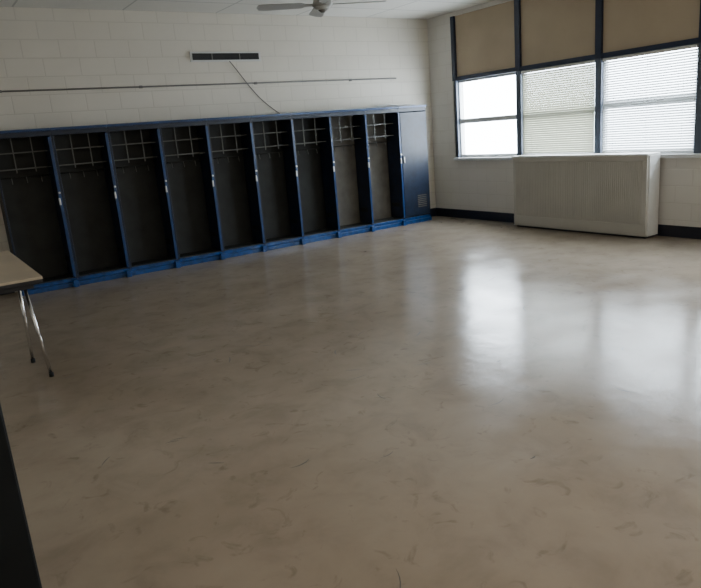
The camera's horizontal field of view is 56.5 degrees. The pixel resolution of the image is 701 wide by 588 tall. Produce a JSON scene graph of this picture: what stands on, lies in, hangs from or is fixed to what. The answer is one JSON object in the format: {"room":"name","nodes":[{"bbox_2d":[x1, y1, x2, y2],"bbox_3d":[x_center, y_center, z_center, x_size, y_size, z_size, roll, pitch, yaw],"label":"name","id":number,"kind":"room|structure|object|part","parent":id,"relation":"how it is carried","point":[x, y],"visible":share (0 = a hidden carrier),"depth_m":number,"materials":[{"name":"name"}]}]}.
{"room":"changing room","nodes":[
{"label":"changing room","id":0,"kind":"room"},
{"bbox_2d":[0,7,435,291],"bbox_3d":[-2.272,-2.039,8.690,9.100,3.185,0.200,-14,17,-32],"label":"wall","id":1,"kind":"structure","parent":0,"point":[41,48],"depth_m":8.52,"materials":[{"name":"white paint"}]},
{"bbox_2d":[0,78,395,92],"bbox_3d":[-2.551,-2.621,8.243,7.960,0.032,0.027,-14,17,-32],"label":"conduit","id":2,"kind":"object","parent":1,"relation":"attached to","point":[140,86],"visible":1,"depth_m":8.44,"materials":[{"name":"grey metal"}]},
{"bbox_2d":[0,208,435,294],"bbox_3d":[-2.097,-0.549,8.969,8.684,0.140,0.015,-14,17,-32],"label":"baseboard","id":3,"kind":"structure","parent":1,"relation":"attached to","point":[433,210],"depth_m":11.22,"materials":[{"name":"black rubber"}]},
{"bbox_2d":[189,52,260,61],"bbox_3d":[-1.665,-3.184,8.746,1.020,0.125,0.030,-14,17,-32],"label":"air vent","id":4,"kind":"object","parent":1,"relation":"in","point":[194,56],"visible":1,"depth_m":8.72,"materials":[{"name":"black metal"}]},
{"bbox_2d":[229,61,279,113],"bbox_3d":[-1.320,-2.854,9.042,0.698,0.728,0.017,-14,17,-33],"label":"hanging cord","id":5,"kind":"object","parent":4,"relation":"hanging from","point":[229,61],"visible":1,"depth_m":9.02,"materials":[{"name":"grey plastic"}]},
{"bbox_2d":[0,0,493,18],"bbox_3d":[0.383,-2.848,4.275,8.700,0.100,9.700,-14,17,-32],"label":"ceiling","id":6,"kind":"structure","parent":0,"point":[403,9],"depth_m":8.49,"materials":[{"name":"paint"}]},
{"bbox_2d":[257,0,385,16],"bbox_3d":[-0.307,-3.170,6.839,1.265,0.408,1.265,-14,17,-32],"label":"ceiling fan","id":7,"kind":"object","parent":6,"relation":"hanging from","point":[320,7],"depth_m":6.82,"materials":[{"name":"white metal"}]},
{"bbox_2d":[0,216,700,587],"bbox_3d":[0.644,0.328,5.072,8.700,0.100,9.700,-14,17,-32],"label":"floor","id":8,"kind":"structure","parent":0,"point":[609,496],"depth_m":3.66,"materials":[{"name":"beige tile"}]},
{"bbox_2d":[0,403,41,587],"bbox_3d":[-1.105,0.716,1.694,0.474,1.070,0.637,-14,17,-32],"label":"storage cabinet","id":9,"kind":"object","parent":8,"relation":"on","point":[18,564],"visible":1,"depth_m":1.53,"materials":[{"name":"black metal"}]},
{"bbox_2d":[0,250,53,376],"bbox_3d":[-2.910,0.175,5.117,0.760,0.744,1.740,-14,17,-32],"label":"folding table","id":10,"kind":"object","parent":8,"relation":"on","point":[15,275],"visible":1,"depth_m":4.68,"materials":[{"name":"laminate"}]},
{"bbox_2d":[0,128,79,295],"bbox_3d":[-3.664,-0.950,7.561,0.628,1.849,0.386,-14,17,-32],"label":"locker","id":11,"kind":"object","parent":8,"relation":"on","point":[31,198],"visible":0.88,"depth_m":7.67,"materials":[{"name":"metal"}]},
{"bbox_3d":[-3.432,-1.014,7.686,0.038,1.624,0.348,-14,17,-32],"label":"door","id":12,"kind":"part","parent":11,"relation":"part of","materials":[{"name":"blue paint"}]},
{"bbox_2d":[50,124,131,284],"bbox_3d":[-3.146,-1.077,7.896,0.628,1.849,0.386,-14,17,-32],"label":"locker","id":13,"kind":"object","parent":8,"relation":"on","point":[83,157],"visible":0.93,"depth_m":8.01,"materials":[{"name":"metal"}]},
{"bbox_3d":[-2.914,-1.140,8.021,0.038,1.624,0.348,-14,17,-32],"label":"door","id":14,"kind":"part","parent":13,"relation":"part of","materials":[{"name":"blue paint"}]},
{"bbox_2d":[107,121,180,275],"bbox_3d":[-2.627,-1.204,8.230,0.628,1.849,0.386,-14,17,-32],"label":"locker","id":15,"kind":"object","parent":8,"relation":"on","point":[136,148],"visible":0.91,"depth_m":8.35,"materials":[{"name":"metal"}]},
{"bbox_3d":[-2.396,-1.267,8.355,0.038,1.624,0.348,-14,17,-32],"label":"door","id":16,"kind":"part","parent":15,"relation":"part of","materials":[{"name":"blue paint"}]},
{"bbox_2d":[159,118,225,266],"bbox_3d":[-2.109,-1.330,8.565,0.628,1.849,0.386,-14,17,-32],"label":"locker","id":17,"kind":"object","parent":8,"relation":"on","point":[185,143],"visible":0.91,"depth_m":8.69,"materials":[{"name":"metal"}]},
{"bbox_3d":[-1.877,-1.394,8.690,0.038,1.624,0.348,-14,17,-32],"label":"door","id":18,"kind":"part","parent":17,"relation":"part of","materials":[{"name":"blue paint"}]},
{"bbox_2d":[206,115,266,257],"bbox_3d":[-1.591,-1.457,8.900,0.628,1.849,0.386,-14,17,-32],"label":"locker","id":19,"kind":"object","parent":8,"relation":"on","point":[231,141],"visible":0.93,"depth_m":9.03,"materials":[{"name":"metal"}]},
{"bbox_3d":[-1.359,-1.520,9.025,0.038,1.624,0.348,-14,17,-32],"label":"door","id":20,"kind":"part","parent":19,"relation":"part of","materials":[{"name":"blue paint"}]},
{"bbox_2d":[250,113,305,250],"bbox_3d":[-1.072,-1.584,9.235,0.628,1.849,0.386,-14,17,-32],"label":"locker","id":21,"kind":"object","parent":8,"relation":"on","point":[273,134],"visible":0.9,"depth_m":9.37,"materials":[{"name":"metal"}]},
{"bbox_3d":[-0.841,-1.647,9.360,0.038,1.624,0.348,-14,17,-32],"label":"door","id":22,"kind":"part","parent":21,"relation":"part of","materials":[{"name":"blue paint"}]},
{"bbox_2d":[291,111,341,242],"bbox_3d":[-0.554,-1.711,9.570,0.628,1.849,0.386,-14,17,-32],"label":"locker","id":23,"kind":"object","parent":8,"relation":"on","point":[312,130],"visible":0.91,"depth_m":9.71,"materials":[{"name":"metal"}]},
{"bbox_3d":[-0.322,-1.774,9.695,0.038,1.624,0.348,-14,17,-32],"label":"door","id":24,"kind":"part","parent":23,"relation":"part of","materials":[{"name":"blue paint"}]},
{"bbox_2d":[329,108,374,236],"bbox_3d":[-0.036,-1.837,9.905,0.628,1.849,0.386,-14,17,-32],"label":"locker","id":25,"kind":"object","parent":8,"relation":"on","point":[349,126],"visible":0.88,"depth_m":10.05,"materials":[{"name":"metal"}]},
{"bbox_2d":[282,103,415,112],"bbox_3d":[0.039,-2.817,9.851,2.451,0.060,0.061,-14,17,-32],"label":"cable","id":26,"kind":"object","parent":25,"relation":"on","point":[388,103],"visible":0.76,"depth_m":9.93,"materials":[{"name":"white plastic"}]},
{"bbox_3d":[0.196,-1.901,10.030,0.038,1.624,0.348,-14,17,-32],"label":"door","id":27,"kind":"part","parent":25,"relation":"part of","materials":[{"name":"blue paint"}]},
{"bbox_2d":[35,261,689,587],"bbox_3d":[1.186,0.424,4.307,5.660,0.001,4.175,-14,17,-32],"label":"scuff marks","id":28,"kind":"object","parent":8,"relation":"on","point":[540,261],"depth_m":3.89,"materials":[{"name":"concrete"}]},
{"bbox_2d":[364,106,406,230],"bbox_3d":[0.483,-1.964,10.239,0.628,1.849,0.386,-14,17,-32],"label":"locker","id":29,"kind":"object","parent":8,"relation":"on","point":[383,123],"visible":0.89,"depth_m":10.38,"materials":[{"name":"metal"}]},
{"bbox_3d":[0.715,-2.027,10.365,0.038,1.624,0.348,-14,17,-32],"label":"door","id":30,"kind":"part","parent":29,"relation":"part of","materials":[{"name":"blue paint"}]},
{"bbox_2d":[397,105,431,224],"bbox_3d":[0.960,-2.090,10.583,0.568,1.849,0.326,-14,17,-32],"label":"locker","id":31,"kind":"object","parent":8,"relation":"on","point":[413,131],"visible":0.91,"depth_m":10.46,"materials":[{"name":"blue metal"}]},
{"bbox_2d":[512,152,659,238],"bbox_3d":[3.019,-1.329,8.608,0.257,1.010,2.076,-14,17,-32],"label":"radiator cover","id":32,"kind":"object","parent":8,"relation":"on","point":[613,194],"visible":1,"depth_m":8.35,"materials":[{"name":"beige metal"}]},
{"bbox_2d":[427,0,700,226],"bbox_3d":[4.175,-2.155,7.039,0.200,3.185,9.700,-14,17,-32],"label":"wall","id":33,"kind":"structure","parent":0,"point":[482,185],"depth_m":10.32,"materials":[{"name":"white paint"}]},
{"bbox_2d":[455,0,516,156],"bbox_3d":[2.065,-3.165,9.856,0.070,2.145,1.235,-14,17,-32],"label":"window","id":34,"kind":"structure","parent":33,"relation":"in","point":[485,42],"depth_m":9.73,"materials":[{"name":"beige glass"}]},
{"bbox_2d":[521,0,594,153],"bbox_3d":[2.807,-2.957,8.787,0.070,2.145,1.220,-14,17,-32],"label":"window","id":35,"kind":"structure","parent":33,"relation":"in","point":[551,30],"depth_m":8.65,"materials":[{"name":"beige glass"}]},
{"bbox_2d":[521,60,594,154],"bbox_3d":[2.810,-2.494,8.879,0.042,1.165,1.190,-14,17,-32],"label":"blind","id":36,"kind":"object","parent":35,"relation":"attached to","point":[554,124],"visible":0.91,"depth_m":8.84,"materials":[{"name":"white plastic"}]},
{"bbox_2d":[436,208,700,238],"bbox_3d":[4.208,-0.661,7.351,0.015,0.140,9.699,-14,17,-32],"label":"baseboard","id":37,"kind":"structure","parent":33,"relation":"attached to","point":[663,230],"depth_m":9.99,"materials":[{"name":"black rubber"}]},
{"bbox_2d":[450,0,700,157],"bbox_3d":[3.540,-2.748,7.713,0.130,2.145,6.625,-14,17,-32],"label":"window frame","id":38,"kind":"structure","parent":33,"relation":"attached to","point":[599,55],"depth_m":8.43,"materials":[{"name":"black metal"}]},
{"bbox_2d":[454,154,700,160],"bbox_3d":[3.557,-1.674,7.942,0.050,0.045,6.610,-14,17,-32],"label":"sill","id":39,"kind":"structure","parent":33,"relation":"attached to","point":[661,155],"depth_m":9.64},
{"bbox_2d":[603,0,699,153],"bbox_3d":[3.544,-2.751,7.724,0.070,2.145,1.220,-14,17,-32],"label":"window","id":40,"kind":"structure","parent":33,"relation":"in","point":[627,24],"depth_m":7.63,"materials":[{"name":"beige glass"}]},
{"bbox_2d":[602,44,698,152],"bbox_3d":[3.547,-2.288,7.816,0.042,1.165,1.190,-14,17,-32],"label":"blind","id":41,"kind":"object","parent":40,"relation":"attached to","point":[683,143],"visible":0.94,"depth_m":7.77,"materials":[{"name":"white plastic"}]}
]}

